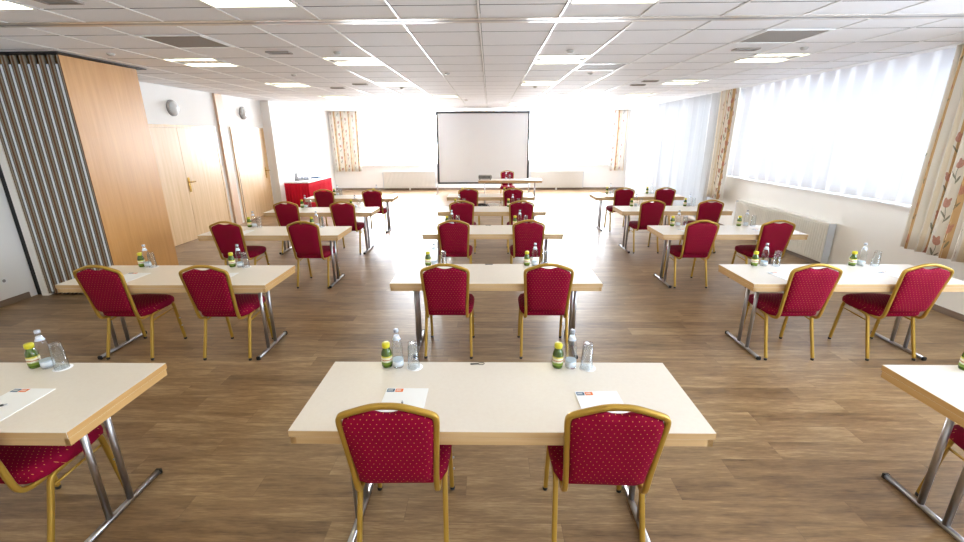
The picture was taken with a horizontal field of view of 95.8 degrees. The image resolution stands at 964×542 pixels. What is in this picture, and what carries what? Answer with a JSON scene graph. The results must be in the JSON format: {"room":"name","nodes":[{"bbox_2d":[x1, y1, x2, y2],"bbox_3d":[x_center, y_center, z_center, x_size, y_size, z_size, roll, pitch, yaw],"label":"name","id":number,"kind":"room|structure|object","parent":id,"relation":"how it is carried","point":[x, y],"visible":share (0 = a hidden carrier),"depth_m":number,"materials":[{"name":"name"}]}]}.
{"room":"conference room","nodes":[
{"label":"conference room","id":0,"kind":"room"},
{"bbox_2d":[0,82,335,300],"bbox_3d":[-5.927,-1.761,7.199,0.200,3.100,20.200,0,17,1],"label":"wall","id":1,"kind":"structure","parent":0,"point":[304,136],"depth_m":9.94,"materials":[{"name":"paint"}]},
{"bbox_2d":[0,292,30,307],"bbox_3d":[-5.911,1.451,1.909,0.014,0.075,7.800,0,17,1],"label":"baseboard","id":2,"kind":"structure","parent":1,"relation":"attached to","point":[26,295],"depth_m":5.45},
{"bbox_2d":[0,165,41,293],"bbox_3d":[-5.810,-1.063,5.335,0.099,2.862,0.030,0,17,1],"label":"trim","id":3,"kind":"structure","parent":1,"relation":"attached to","point":[2,178],"depth_m":5.49,"materials":[{"name":"black plastic"}]},
{"bbox_2d":[0,139,53,294],"bbox_3d":[-5.717,-1.057,5.315,0.085,2.862,0.068,0,17,1],"label":"trim","id":4,"kind":"structure","parent":1,"relation":"attached to","point":[9,180],"depth_m":5.42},
{"bbox_2d":[0,51,146,69],"bbox_3d":[-5.227,-2.595,5.413,1.160,0.011,1.300,0,17,1],"label":"trim","id":5,"kind":"structure","parent":1,"relation":"attached to","point":[45,53],"depth_m":4.92,"materials":[{"name":"black plastic"}]},
{"bbox_2d":[166,100,179,115],"bbox_3d":[-5.757,-3.051,8.159,0.106,0.290,0.290,0,17,1],"label":"wall lamp","id":6,"kind":"object","parent":1,"relation":"attached to","point":[172,107],"visible":1,"depth_m":8.09,"materials":[{"name":"white glass"}]},
{"bbox_2d":[148,124,231,246],"bbox_3d":[-5.762,-1.710,8.562,0.083,2.200,2.440,0,17,1],"label":"door","id":7,"kind":"structure","parent":1,"relation":"in","point":[188,159],"depth_m":8.64,"materials":[{"name":"brown wood"}]},
{"bbox_2d":[212,93,242,224],"bbox_3d":[-5.756,-2.473,9.886,0.050,2.878,0.260,0,17,1],"label":"trim","id":8,"kind":"structure","parent":1,"relation":"attached to","point":[217,98],"depth_m":9.82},
{"bbox_2d":[229,127,273,221],"bbox_3d":[-5.720,-2.461,10.998,0.083,2.200,1.500,0,17,1],"label":"door","id":9,"kind":"structure","parent":1,"relation":"in","point":[248,144],"depth_m":10.90,"materials":[{"name":"brown wood"}]},
{"bbox_2d":[260,101,286,205],"bbox_3d":[-5.637,-3.072,11.829,0.220,2.878,0.270,0,17,1],"label":"trim","id":10,"kind":"structure","parent":1,"relation":"attached to","point":[267,108],"depth_m":11.69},
{"bbox_2d":[328,105,630,187],"bbox_3d":[-0.097,-4.659,16.514,11.137,3.100,0.300,0,17,1],"label":"wall","id":11,"kind":"structure","parent":0,"point":[594,175],"depth_m":16.63,"materials":[{"name":"paint"}]},
{"bbox_2d":[358,114,436,165],"bbox_3d":[-2.918,-4.925,16.402,3.980,1.858,0.250,0,17,1],"label":"window","id":12,"kind":"structure","parent":11,"relation":"in","point":[385,115],"depth_m":16.55,"materials":[{"name":"white paint"}]},
{"bbox_2d":[381,171,435,189],"bbox_3d":[-2.811,-3.447,16.703,2.095,0.700,0.112,0,17,1],"label":"radiator","id":13,"kind":"object","parent":11,"relation":"attached to","point":[409,180],"visible":1,"depth_m":16.65,"materials":[{"name":"metal"}]},
{"bbox_2d":[330,109,624,111],"bbox_3d":[-0.201,-5.848,15.888,10.750,0.006,0.120,0,17,1],"label":"trim","id":14,"kind":"structure","parent":11,"relation":"attached to","point":[618,109],"depth_m":15.84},
{"bbox_2d":[328,111,361,171],"bbox_3d":[-5.070,-4.816,16.273,1.100,2.150,0.107,0,17,1],"label":"patterned curtain","id":15,"kind":"object","parent":14,"relation":"hanging from","point":[344,125],"visible":1,"depth_m":16.25,"materials":[{"name":"fabric"}]},
{"bbox_2d":[609,110,627,170],"bbox_3d":[5.038,-4.812,16.095,0.517,2.150,0.095,0,17,1],"label":"patterned curtain","id":16,"kind":"object","parent":14,"relation":"hanging from","point":[620,117],"visible":1,"depth_m":16.08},
{"bbox_2d":[336,187,622,189],"bbox_3d":[-0.102,-3.172,16.808,11.117,0.085,0.014,0,17,1],"label":"baseboard","id":17,"kind":"structure","parent":11,"relation":"attached to","point":[521,188],"depth_m":16.80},
{"bbox_2d":[529,113,612,164],"bbox_3d":[2.681,-4.924,16.306,4.380,1.858,0.250,0,17,1],"label":"window","id":18,"kind":"structure","parent":11,"relation":"in","point":[534,114],"depth_m":16.43,"materials":[{"name":"white paint"}]},
{"bbox_2d":[0,189,963,541],"bbox_3d":[-0.052,-0.231,7.569,11.937,0.100,20.200,0,17,1],"label":"floor","id":19,"kind":"structure","parent":0,"point":[801,450],"depth_m":3.29,"materials":[{"name":"brown wood"}]},
{"bbox_2d":[0,111,60,293],"bbox_3d":[-5.607,-1.214,5.822,0.104,2.862,1.123,0,17,1],"label":"wall panel","id":20,"kind":"object","parent":19,"relation":"on","point":[4,137],"visible":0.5,"depth_m":5.37,"materials":[{"name":"grey metal"}]},
{"bbox_2d":[0,81,68,293],"bbox_3d":[-5.500,-1.214,5.820,0.104,2.862,1.123,0,17,1],"label":"wall panel","id":21,"kind":"object","parent":19,"relation":"on","point":[4,109],"visible":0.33,"depth_m":5.29,"materials":[{"name":"grey metal"}]},
{"bbox_2d":[0,55,76,293],"bbox_3d":[-5.394,-1.214,5.819,0.104,2.862,1.123,0,17,1],"label":"wall panel","id":22,"kind":"object","parent":19,"relation":"on","point":[4,79],"visible":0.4,"depth_m":5.23,"materials":[{"name":"grey metal"}]},
{"bbox_2d":[2,55,83,293],"bbox_3d":[-5.287,-1.214,5.817,0.104,2.862,1.123,0,17,1],"label":"wall panel","id":23,"kind":"object","parent":19,"relation":"on","point":[9,64],"visible":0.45,"depth_m":5.21,"materials":[{"name":"grey metal"}]},
{"bbox_2d":[12,55,82,272],"bbox_3d":[-5.181,-1.214,5.815,0.104,2.862,1.123,0,17,1],"label":"wall panel","id":24,"kind":"object","parent":19,"relation":"on","point":[18,63],"visible":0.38,"depth_m":5.19,"materials":[{"name":"grey metal"}]},
{"bbox_2d":[21,55,89,269],"bbox_3d":[-5.074,-1.214,5.813,0.104,2.862,1.123,0,17,1],"label":"wall panel","id":25,"kind":"object","parent":19,"relation":"on","point":[28,65],"visible":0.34,"depth_m":5.19,"materials":[{"name":"grey metal"}]},
{"bbox_2d":[0,424,123,541],"bbox_3d":[-2.288,0.904,2.147,0.462,0.944,0.575,1,17,3],"label":"banquet chair","id":26,"kind":"object","parent":19,"relation":"on","point":[31,465],"visible":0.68,"depth_m":2.10,"materials":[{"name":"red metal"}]},
{"bbox_2d":[30,55,98,269],"bbox_3d":[-4.968,-1.214,5.811,0.104,2.862,1.123,0,17,1],"label":"wall panel","id":27,"kind":"object","parent":19,"relation":"on","point":[36,60],"visible":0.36,"depth_m":5.18,"materials":[{"name":"grey metal"}]},
{"bbox_2d":[40,55,105,269],"bbox_3d":[-4.861,-1.214,5.809,0.104,2.862,1.123,0,17,1],"label":"wall panel","id":28,"kind":"object","parent":19,"relation":"on","point":[46,62],"visible":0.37,"depth_m":5.18,"materials":[{"name":"grey metal"}]},
{"bbox_2d":[0,362,166,541],"bbox_3d":[-2.719,0.965,2.305,1.850,0.740,0.610,0,17,1],"label":"table","id":29,"kind":"object","parent":19,"relation":"on","point":[86,396],"visible":1,"depth_m":2.22,"materials":[{"name":"laminate"}]},
{"bbox_2d":[0,388,55,420],"bbox_3d":[-2.276,0.643,2.078,0.210,0.004,0.297,0,17,1],"label":"notepad","id":30,"kind":"object","parent":29,"relation":"on","point":[16,399],"visible":1,"depth_m":2.13,"materials":[{"name":"white paper"}]},
{"bbox_2d":[23,342,40,368],"bbox_3d":[-2.495,0.467,2.417,0.059,0.144,0.058,6,18,18],"label":"juice bottle","id":31,"kind":"object","parent":29,"relation":"on","point":[32,356],"visible":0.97,"depth_m":2.40,"materials":[{"name":"green glass"}]},
{"bbox_2d":[33,329,55,367],"bbox_3d":[-2.418,0.428,2.400,0.061,0.224,0.060,-1,17,-3],"label":"water bottle","id":32,"kind":"object","parent":29,"relation":"on","point":[46,362],"visible":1,"depth_m":2.40,"materials":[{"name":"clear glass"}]},
{"bbox_2d":[49,55,178,266],"bbox_3d":[-4.755,-1.214,5.808,0.104,2.862,1.123,0,17,1],"label":"wall panel","id":33,"kind":"object","parent":19,"relation":"on","point":[103,105],"visible":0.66,"depth_m":5.60,"materials":[{"name":"brown wood"}]},
{"bbox_2d":[73,265,186,359],"bbox_3d":[-3.253,0.319,4.064,0.462,0.944,0.575,0,17,2],"label":"banquet chair","id":34,"kind":"object","parent":19,"relation":"on","point":[106,289],"visible":1,"depth_m":3.83,"materials":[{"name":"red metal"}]},
{"bbox_2d":[55,265,294,359],"bbox_3d":[-2.796,0.386,4.186,1.850,0.740,0.610,0,17,1],"label":"table","id":35,"kind":"object","parent":19,"relation":"on","point":[259,279],"visible":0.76,"depth_m":4.07,"materials":[{"name":"brown wood"}]},
{"bbox_2d":[179,265,272,360],"bbox_3d":[-2.345,0.319,4.049,0.462,0.944,0.575,0,17,1],"label":"banquet chair","id":36,"kind":"object","parent":19,"relation":"on","point":[210,292],"visible":0.95,"depth_m":3.79,"materials":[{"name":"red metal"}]},
{"bbox_2d":[209,221,269,264],"bbox_3d":[-3.290,-0.268,5.970,0.462,0.944,0.575,0,17,2],"label":"banquet chair","id":37,"kind":"object","parent":19,"relation":"on","point":[225,237],"visible":0.84,"depth_m":5.69,"materials":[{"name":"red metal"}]},
{"bbox_2d":[197,226,351,287],"bbox_3d":[-2.797,-0.201,6.091,1.850,0.740,0.610,0,17,1],"label":"table","id":38,"kind":"object","parent":19,"relation":"on","point":[265,233],"visible":0.52,"depth_m":5.87,"materials":[{"name":"brown wood"}]},
{"bbox_2d":[273,201,305,254],"bbox_3d":[-3.288,-0.793,7.677,0.462,0.944,0.575,0,17,1],"label":"banquet chair","id":39,"kind":"object","parent":19,"relation":"on","point":[286,214],"visible":0.57,"depth_m":7.35,"materials":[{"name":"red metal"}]},
{"bbox_2d":[284,176,332,206],"bbox_3d":[-5.204,-2.398,13.223,0.740,0.765,1.890,0,17,1],"label":"buffet table","id":40,"kind":"object","parent":19,"relation":"on","point":[295,191],"visible":0.65,"depth_m":12.37,"materials":[{"name":"red fabric"}]},
{"bbox_2d":[286,221,339,288],"bbox_3d":[-2.290,-0.268,5.953,0.462,0.944,0.575,0,17,2],"label":"banquet chair","id":41,"kind":"object","parent":19,"relation":"on","point":[305,239],"visible":0.95,"depth_m":5.68,"materials":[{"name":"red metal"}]},
{"bbox_2d":[263,207,379,253],"bbox_3d":[-2.792,-0.726,7.798,1.850,0.740,0.610,0,17,1],"label":"table","id":42,"kind":"object","parent":19,"relation":"on","point":[365,212],"visible":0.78,"depth_m":7.61,"materials":[{"name":"brown wood"}]},
{"bbox_2d":[313,189,334,225],"bbox_3d":[-3.262,-1.313,9.363,0.462,0.944,0.575,0,17,2],"label":"banquet chair","id":43,"kind":"object","parent":19,"relation":"on","point":[322,199],"visible":0.53,"depth_m":9.03,"materials":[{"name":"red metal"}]},
{"bbox_2d":[329,201,365,253],"bbox_3d":[-2.341,-0.793,7.661,0.462,0.944,0.575,0,17,0],"label":"banquet chair","id":44,"kind":"object","parent":19,"relation":"on","point":[342,214],"visible":0.8,"depth_m":7.37,"materials":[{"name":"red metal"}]},
{"bbox_2d":[305,195,398,232],"bbox_3d":[-2.776,-1.246,9.483,1.850,0.740,0.610,0,17,1],"label":"table","id":45,"kind":"object","parent":19,"relation":"on","point":[386,198],"visible":0.59,"depth_m":9.25,"materials":[{"name":"brown wood"}]},
{"bbox_2d":[362,189,390,232],"bbox_3d":[-2.263,-1.312,9.345,0.462,0.944,0.575,0,17,2],"label":"banquet chair","id":46,"kind":"object","parent":19,"relation":"on","point":[370,198],"visible":0.77,"depth_m":9.04,"materials":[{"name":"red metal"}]},
{"bbox_2d":[335,403,454,541],"bbox_3d":[-0.384,0.897,2.138,0.462,0.944,0.575,0,17,0],"label":"banquet chair","id":47,"kind":"object","parent":19,"relation":"on","point":[403,445],"visible":0.96,"depth_m":1.82,"materials":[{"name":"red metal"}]},
{"bbox_2d":[420,263,474,358],"bbox_3d":[-0.307,0.305,4.059,0.462,0.944,0.575,0,17,1],"label":"banquet chair","id":48,"kind":"object","parent":19,"relation":"on","point":[445,291],"visible":1,"depth_m":3.77,"materials":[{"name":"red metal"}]},
{"bbox_2d":[437,220,472,263],"bbox_3d":[-0.363,-0.285,5.979,0.462,0.944,0.575,0,17,1],"label":"banquet chair","id":49,"kind":"object","parent":19,"relation":"on","point":[453,238],"visible":0.92,"depth_m":5.68,"materials":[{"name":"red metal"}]},
{"bbox_2d":[449,200,475,253],"bbox_3d":[-0.334,-0.808,7.675,0.462,0.944,0.575,0,17,1],"label":"banquet chair","id":50,"kind":"object","parent":19,"relation":"on","point":[464,212],"visible":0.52,"depth_m":7.35,"materials":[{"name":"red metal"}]},
{"bbox_2d":[458,188,479,224],"bbox_3d":[-0.274,-1.358,9.460,0.462,0.944,0.575,0,17,2],"label":"banquet chair","id":51,"kind":"object","parent":19,"relation":"on","point":[471,196],"visible":0.44,"depth_m":9.12,"materials":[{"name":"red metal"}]},
{"bbox_2d":[436,111,529,194],"bbox_3d":[0.034,-4.145,15.362,3.291,2.786,0.840,0,17,1],"label":"projection screen","id":52,"kind":"object","parent":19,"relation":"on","point":[470,144],"visible":0.8,"depth_m":15.28,"materials":[{"name":"fabric"}]},
{"bbox_2d":[447,193,533,202],"bbox_3d":[0.185,-1.291,9.582,1.850,0.740,0.610,0,17,1],"label":"table","id":53,"kind":"object","parent":19,"relation":"on","point":[526,196],"visible":0.35,"depth_m":9.22,"materials":[{"name":"brown wood"}]},
{"bbox_2d":[437,206,545,222],"bbox_3d":[0.170,-0.741,7.795,1.850,0.740,0.610,0,17,1],"label":"table","id":54,"kind":"object","parent":19,"relation":"on","point":[444,210],"visible":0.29,"depth_m":7.45,"materials":[{"name":"brown wood"}]},
{"bbox_2d":[422,225,563,262],"bbox_3d":[0.146,-0.218,6.099,1.850,0.740,0.610,0,17,1],"label":"table","id":55,"kind":"object","parent":19,"relation":"on","point":[476,231],"visible":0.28,"depth_m":5.85,"materials":[{"name":"brown wood"}]},
{"bbox_2d":[390,264,602,358],"bbox_3d":[0.126,0.372,4.180,1.850,0.740,0.610,0,17,1],"label":"table","id":56,"kind":"object","parent":19,"relation":"on","point":[495,277],"visible":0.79,"depth_m":4.03,"materials":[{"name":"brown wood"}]},
{"bbox_2d":[288,362,716,541],"bbox_3d":[0.086,0.958,2.280,1.850,0.740,0.610,0,17,1],"label":"table","id":57,"kind":"object","parent":19,"relation":"on","point":[490,403],"visible":0.54,"depth_m":2.14,"materials":[{"name":"beige laminate"}]},
{"bbox_2d":[381,341,392,367],"bbox_3d":[-0.527,0.460,2.406,0.059,0.144,0.058,6,18,20],"label":"juice bottle","id":58,"kind":"object","parent":57,"relation":"on","point":[386,353],"visible":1,"depth_m":2.39,"materials":[{"name":"green glass"}]},
{"bbox_2d":[392,328,403,366],"bbox_3d":[-0.465,0.422,2.389,0.061,0.224,0.060,7,18,22],"label":"water bottle","id":59,"kind":"object","parent":57,"relation":"on","point":[398,361],"visible":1,"depth_m":2.39,"materials":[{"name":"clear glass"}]},
{"bbox_2d":[378,388,428,411],"bbox_3d":[-0.378,0.637,2.063,0.210,0.004,0.297,0,17,1],"label":"notepad","id":60,"kind":"object","parent":57,"relation":"on","point":[416,397],"visible":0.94,"depth_m":2.13,"materials":[{"name":"white paper"}]},
{"bbox_2d":[552,342,562,368],"bbox_3d":[0.417,0.460,2.390,0.059,0.144,0.058,3,17,11],"label":"juice bottle","id":61,"kind":"object","parent":57,"relation":"on","point":[557,359],"visible":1,"depth_m":2.37,"materials":[{"name":"green glass"}]},
{"bbox_2d":[565,329,576,367],"bbox_3d":[0.488,0.422,2.373,0.061,0.224,0.060,-5,18,-16],"label":"water bottle","id":62,"kind":"object","parent":57,"relation":"on","point":[570,362],"visible":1,"depth_m":2.37,"materials":[{"name":"clear glass"}]},
{"bbox_2d":[575,391,627,412],"bbox_3d":[0.569,0.643,2.028,0.210,0.004,0.297,-1,17,-1],"label":"notepad","id":63,"kind":"object","parent":57,"relation":"on","point":[586,399],"visible":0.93,"depth_m":2.11,"materials":[{"name":"white paper"}]},
{"bbox_2d":[500,170,514,202],"bbox_3d":[0.794,-2.636,13.594,0.462,0.944,0.575,0,17,1],"label":"banquet chair","id":64,"kind":"object","parent":19,"relation":"on","point":[510,175],"visible":0.69,"depth_m":13.70,"materials":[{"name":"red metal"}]},
{"bbox_2d":[478,179,541,205],"bbox_3d":[0.824,-2.358,13.037,1.850,0.740,0.610,0,17,1],"label":"table","id":65,"kind":"object","parent":19,"relation":"on","point":[484,181],"visible":0.81,"depth_m":12.66,"materials":[{"name":"brown wood"}]},
{"bbox_2d":[501,188,522,224],"bbox_3d":[0.652,-1.358,9.444,0.462,0.944,0.575,0,17,1],"label":"banquet chair","id":66,"kind":"object","parent":19,"relation":"on","point":[518,194],"visible":0.46,"depth_m":9.10,"materials":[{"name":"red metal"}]},
{"bbox_2d":[507,200,533,253],"bbox_3d":[0.670,-0.808,7.658,0.462,0.944,0.575,0,17,1],"label":"banquet chair","id":67,"kind":"object","parent":19,"relation":"on","point":[527,210],"visible":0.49,"depth_m":7.33,"materials":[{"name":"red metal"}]},
{"bbox_2d":[510,220,544,263],"bbox_3d":[0.612,-0.285,5.962,0.462,0.944,0.575,0,17,2],"label":"banquet chair","id":68,"kind":"object","parent":19,"relation":"on","point":[525,235],"visible":0.89,"depth_m":5.66,"materials":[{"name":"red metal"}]},
{"bbox_2d":[517,263,573,358],"bbox_3d":[0.574,0.306,4.043,0.462,0.944,0.575,0,17,2],"label":"banquet chair","id":69,"kind":"object","parent":19,"relation":"on","point":[546,291],"visible":0.99,"depth_m":3.76,"materials":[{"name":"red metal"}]},
{"bbox_2d":[529,171,583,189],"bbox_3d":[2.799,-3.447,16.607,2.095,0.700,0.112,0,17,1],"label":"radiator","id":70,"kind":"object","parent":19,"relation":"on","point":[550,179],"visible":0.95,"depth_m":16.55,"materials":[{"name":"metal"}]},
{"bbox_2d":[543,404,670,541],"bbox_3d":[0.561,0.898,2.121,0.462,0.944,0.575,1,17,3],"label":"banquet chair","id":71,"kind":"object","parent":19,"relation":"on","point":[600,447],"visible":0.96,"depth_m":1.81,"materials":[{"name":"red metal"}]},
{"bbox_2d":[604,187,634,230],"bbox_3d":[2.960,-1.356,9.400,0.462,0.944,0.575,0,17,0],"label":"banquet chair","id":72,"kind":"object","parent":19,"relation":"on","point":[622,197],"visible":0.71,"depth_m":9.10,"materials":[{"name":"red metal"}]},
{"bbox_2d":[589,193,684,230],"bbox_3d":[3.316,-1.289,9.523,1.850,0.740,0.610,0,17,1],"label":"table","id":73,"kind":"object","parent":19,"relation":"on","point":[596,196],"visible":0.59,"depth_m":9.35,"materials":[{"name":"brown wood"}]},
{"bbox_2d":[627,200,665,252],"bbox_3d":[2.853,-0.811,7.634,0.462,0.944,0.575,0,17,0],"label":"banquet chair","id":74,"kind":"object","parent":19,"relation":"on","point":[650,213],"visible":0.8,"depth_m":7.35,"materials":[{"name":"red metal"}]},
{"bbox_2d":[654,187,675,224],"bbox_3d":[3.808,-1.356,9.386,0.462,0.944,0.575,0,17,1],"label":"banquet chair","id":75,"kind":"object","parent":19,"relation":"on","point":[667,196],"visible":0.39,"depth_m":9.05,"materials":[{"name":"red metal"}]},
{"bbox_2d":[613,206,732,252],"bbox_3d":[3.306,-0.745,7.755,1.850,0.740,0.610,0,17,1],"label":"table","id":76,"kind":"object","parent":19,"relation":"on","point":[625,211],"visible":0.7,"depth_m":7.55,"materials":[{"name":"brown wood"}]},
{"bbox_2d":[662,220,719,287],"bbox_3d":[2.801,-0.273,5.885,0.462,0.944,0.575,0,17,1],"label":"banquet chair","id":77,"kind":"object","parent":19,"relation":"on","point":[699,239],"visible":0.98,"depth_m":5.62,"materials":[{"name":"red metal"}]},
{"bbox_2d":[679,200,723,252],"bbox_3d":[3.825,-0.811,7.617,0.462,0.944,0.575,0,17,2],"label":"banquet chair","id":78,"kind":"object","parent":19,"relation":"on","point":[706,210],"visible":0.58,"depth_m":7.29,"materials":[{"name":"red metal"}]},
{"bbox_2d":[647,225,808,287],"bbox_3d":[3.273,-0.206,6.006,1.850,0.740,0.610,0,17,1],"label":"table","id":79,"kind":"object","parent":19,"relation":"on","point":[665,232],"visible":0.57,"depth_m":5.82,"materials":[{"name":"brown wood"}]},
{"bbox_2d":[728,220,795,287],"bbox_3d":[3.752,-0.273,5.869,0.462,0.944,0.575,0,17,1],"label":"banquet chair","id":80,"kind":"object","parent":19,"relation":"on","point":[778,236],"visible":0.86,"depth_m":5.59,"materials":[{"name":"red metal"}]},
{"bbox_2d":[732,200,836,263],"bbox_3d":[5.252,-0.764,7.855,0.112,0.700,2.645,0,17,1],"label":"radiator","id":81,"kind":"object","parent":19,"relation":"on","point":[817,246],"visible":0.69,"depth_m":7.09,"materials":[{"name":"metal"}]},
{"bbox_2d":[738,200,836,223],"bbox_3d":[5.253,-1.082,7.718,0.104,0.012,2.558,0,17,1],"label":"grille","id":82,"kind":"object","parent":81,"relation":"attached to","point":[799,216],"depth_m":7.50,"materials":[{"name":"metal"}]},
{"bbox_2d":[737,263,842,360],"bbox_3d":[2.793,0.309,3.997,0.462,0.944,0.575,0,17,1],"label":"banquet chair","id":83,"kind":"object","parent":19,"relation":"on","point":[808,290],"visible":0.94,"depth_m":3.74,"materials":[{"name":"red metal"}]},
{"bbox_2d":[718,264,963,360],"bbox_3d":[3.264,0.376,4.118,1.850,0.740,0.610,0,17,1],"label":"table","id":84,"kind":"object","parent":19,"relation":"on","point":[858,278],"visible":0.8,"depth_m":4.03,"materials":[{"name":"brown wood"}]},
{"bbox_2d":[828,263,953,360],"bbox_3d":[3.701,0.309,3.981,0.462,0.944,0.575,0,17,0],"label":"banquet chair","id":85,"kind":"object","parent":19,"relation":"on","point":[917,289],"visible":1,"depth_m":3.75,"materials":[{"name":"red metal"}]},
{"bbox_2d":[881,365,963,541],"bbox_3d":[3.137,0.962,2.215,1.850,0.740,0.610,0,17,1],"label":"table","id":86,"kind":"object","parent":19,"relation":"on","point":[939,387],"visible":1,"depth_m":2.25,"materials":[{"name":"laminate"}]},
{"bbox_2d":[915,424,963,496],"bbox_3d":[2.682,0.902,2.072,0.462,0.944,0.575,0,17,0],"label":"banquet chair","id":87,"kind":"object","parent":19,"relation":"on","point":[956,437],"visible":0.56,"depth_m":2.28,"materials":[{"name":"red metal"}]},
{"bbox_2d":[0,0,963,110],"bbox_3d":[-0.067,-3.181,6.661,11.937,0.325,20.200,0,17,1],"label":"ceiling","id":88,"kind":"structure","parent":0,"point":[487,64],"depth_m":4.62,"materials":[{"name":"tile"}]},
{"bbox_2d":[0,0,36,9],"bbox_3d":[-3.614,-1.906,2.936,0.621,0.116,0.595,0,17,1],"label":"ceiling lamp","id":89,"kind":"object","parent":88,"relation":"attached to","point":[4,5],"visible":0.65,"depth_m":3.22,"materials":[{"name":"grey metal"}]},
{"bbox_2d":[34,0,84,4],"bbox_3d":[-2.948,-1.882,3.029,0.260,0.024,0.130,0,17,1],"label":"ceiling vent","id":90,"kind":"object","parent":88,"relation":"in","point":[48,2],"visible":1,"depth_m":3.06,"materials":[{"name":"grey metal"}]},
{"bbox_2d":[134,34,234,47],"bbox_3d":[-2.939,-2.296,4.354,0.621,0.024,0.590,0,17,1],"label":"ceiling vent","id":91,"kind":"object","parent":88,"relation":"in","point":[173,40],"visible":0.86,"depth_m":4.30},
{"bbox_2d":[161,57,236,66],"bbox_3d":[-3.569,-2.710,5.545,0.621,0.116,0.595,0,17,1],"label":"ceiling lamp","id":92,"kind":"object","parent":88,"relation":"attached to","point":[194,62],"visible":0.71,"depth_m":5.58,"materials":[{"name":"white paint"}]},
{"bbox_2d":[199,0,298,7],"bbox_3d":[-1.662,-1.906,2.903,0.621,0.116,0.595,0,17,1],"label":"ceiling lamp","id":93,"kind":"object","parent":88,"relation":"attached to","point":[214,3],"visible":0.93,"depth_m":3.17,"materials":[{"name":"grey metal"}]},
{"bbox_2d":[264,83,310,86],"bbox_3d":[-3.528,-3.445,7.934,0.621,0.116,0.595,0,17,1],"label":"ceiling lamp","id":94,"kind":"object","parent":88,"relation":"attached to","point":[273,84],"visible":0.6,"depth_m":7.95,"materials":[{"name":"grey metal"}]},
{"bbox_2d":[322,56,383,65],"bbox_3d":[-1.617,-2.709,5.512,0.621,0.116,0.595,0,17,1],"label":"ceiling lamp","id":95,"kind":"object","parent":88,"relation":"attached to","point":[340,61],"visible":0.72,"depth_m":5.57,"materials":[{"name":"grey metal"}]},
{"bbox_2d":[374,82,414,85],"bbox_3d":[-1.575,-3.445,7.901,0.621,0.116,0.595,0,17,1],"label":"ceiling lamp","id":96,"kind":"object","parent":88,"relation":"attached to","point":[378,83],"visible":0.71,"depth_m":8.02,"materials":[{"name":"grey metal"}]},
{"bbox_2d":[0,13,963,27],"bbox_3d":[-0.319,-2.087,3.609,11.137,0.038,0.145,0,17,1],"label":"trim","id":97,"kind":"structure","parent":88,"relation":"attached to","point":[917,15],"depth_m":3.59,"materials":[{"name":"metal"}]},
{"bbox_2d":[533,46,589,63],"bbox_3d":[0.987,-2.709,5.467,0.621,0.116,0.595,0,17,1],"label":"ceiling lamp","id":98,"kind":"object","parent":88,"relation":"attached to","point":[541,59],"visible":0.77,"depth_m":5.50,"materials":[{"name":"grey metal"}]},
{"bbox_2d":[574,63,628,70],"bbox_3d":[1.648,-2.847,6.067,0.621,0.024,0.590,0,17,1],"label":"ceiling lamp","id":99,"kind":"object","parent":88,"relation":"in","point":[584,66],"visible":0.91,"depth_m":6.04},
{"bbox_2d":[570,0,658,3],"bbox_3d":[0.942,-1.905,2.858,0.621,0.116,0.595,0,17,1],"label":"ceiling lamp","id":100,"kind":"object","parent":88,"relation":"attached to","point":[571,1],"visible":1,"depth_m":3.15,"materials":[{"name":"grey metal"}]},
{"bbox_2d":[734,53,811,61],"bbox_3d":[3.591,-2.708,5.422,0.621,0.116,0.595,0,17,1],"label":"ceiling lamp","id":101,"kind":"object","parent":88,"relation":"attached to","point":[763,57],"visible":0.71,"depth_m":5.43,"materials":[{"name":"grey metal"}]},
{"bbox_2d":[733,28,835,43],"bbox_3d":[2.919,-2.295,4.253,0.621,0.024,0.590,0,17,1],"label":"ceiling vent","id":102,"kind":"object","parent":88,"relation":"in","point":[770,35],"visible":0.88,"depth_m":4.22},
{"bbox_2d":[707,89,963,314],"bbox_3d":[5.458,-1.759,7.004,0.300,3.100,20.200,0,17,1],"label":"wall","id":103,"kind":"structure","parent":0,"point":[859,222],"depth_m":6.21,"materials":[{"name":"paint"}]},
{"bbox_2d":[631,42,963,108],"bbox_3d":[5.188,-3.787,9.105,0.200,0.006,13.400,0,17,1],"label":"trim","id":104,"kind":"structure","parent":103,"relation":"attached to","point":[961,43],"depth_m":6.08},
{"bbox_2d":[624,92,720,217],"bbox_3d":[5.269,-3.472,12.892,0.165,2.830,6.358,0,17,1],"label":"sheer curtain","id":105,"kind":"object","parent":104,"relation":"hanging from","point":[671,144],"visible":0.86,"depth_m":11.85,"materials":[{"name":"fabric"}]},
{"bbox_2d":[706,88,739,200],"bbox_3d":[5.166,-2.695,9.386,0.103,2.250,0.705,0,17,2],"label":"patterned curtain","id":106,"kind":"object","parent":104,"relation":"hanging from","point":[728,104],"visible":1,"depth_m":9.33,"materials":[{"name":"fabric"}]},
{"bbox_2d":[900,44,963,262],"bbox_3d":[5.072,-1.130,4.245,0.130,2.215,1.558,0,17,1],"label":"patterned curtain","id":107,"kind":"object","parent":104,"relation":"hanging from","point":[934,225],"visible":1,"depth_m":4.78,"materials":[{"name":"fabric"}]},
{"bbox_2d":[726,175,910,207],"bbox_3d":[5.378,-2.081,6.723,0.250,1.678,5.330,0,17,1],"label":"windowsill","id":108,"kind":"structure","parent":103,"relation":"in","point":[796,187],"depth_m":6.55,"materials":[{"name":"white paint"}]},
{"bbox_2d":[718,223,963,321],"bbox_3d":[5.254,0.660,4.299,0.014,0.070,13.200,0,17,1],"label":"baseboard","id":109,"kind":"structure","parent":103,"relation":"attached to","point":[940,309],"depth_m":5.01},
{"bbox_2d":[727,47,956,204],"bbox_3d":[5.210,-2.032,6.349,0.073,1.730,5.707,0,17,1],"label":"sheer curtain","id":110,"kind":"object","parent":103,"relation":"hanging from","point":[864,131],"visible":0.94,"depth_m":6.19,"materials":[{"name":"fabric"}]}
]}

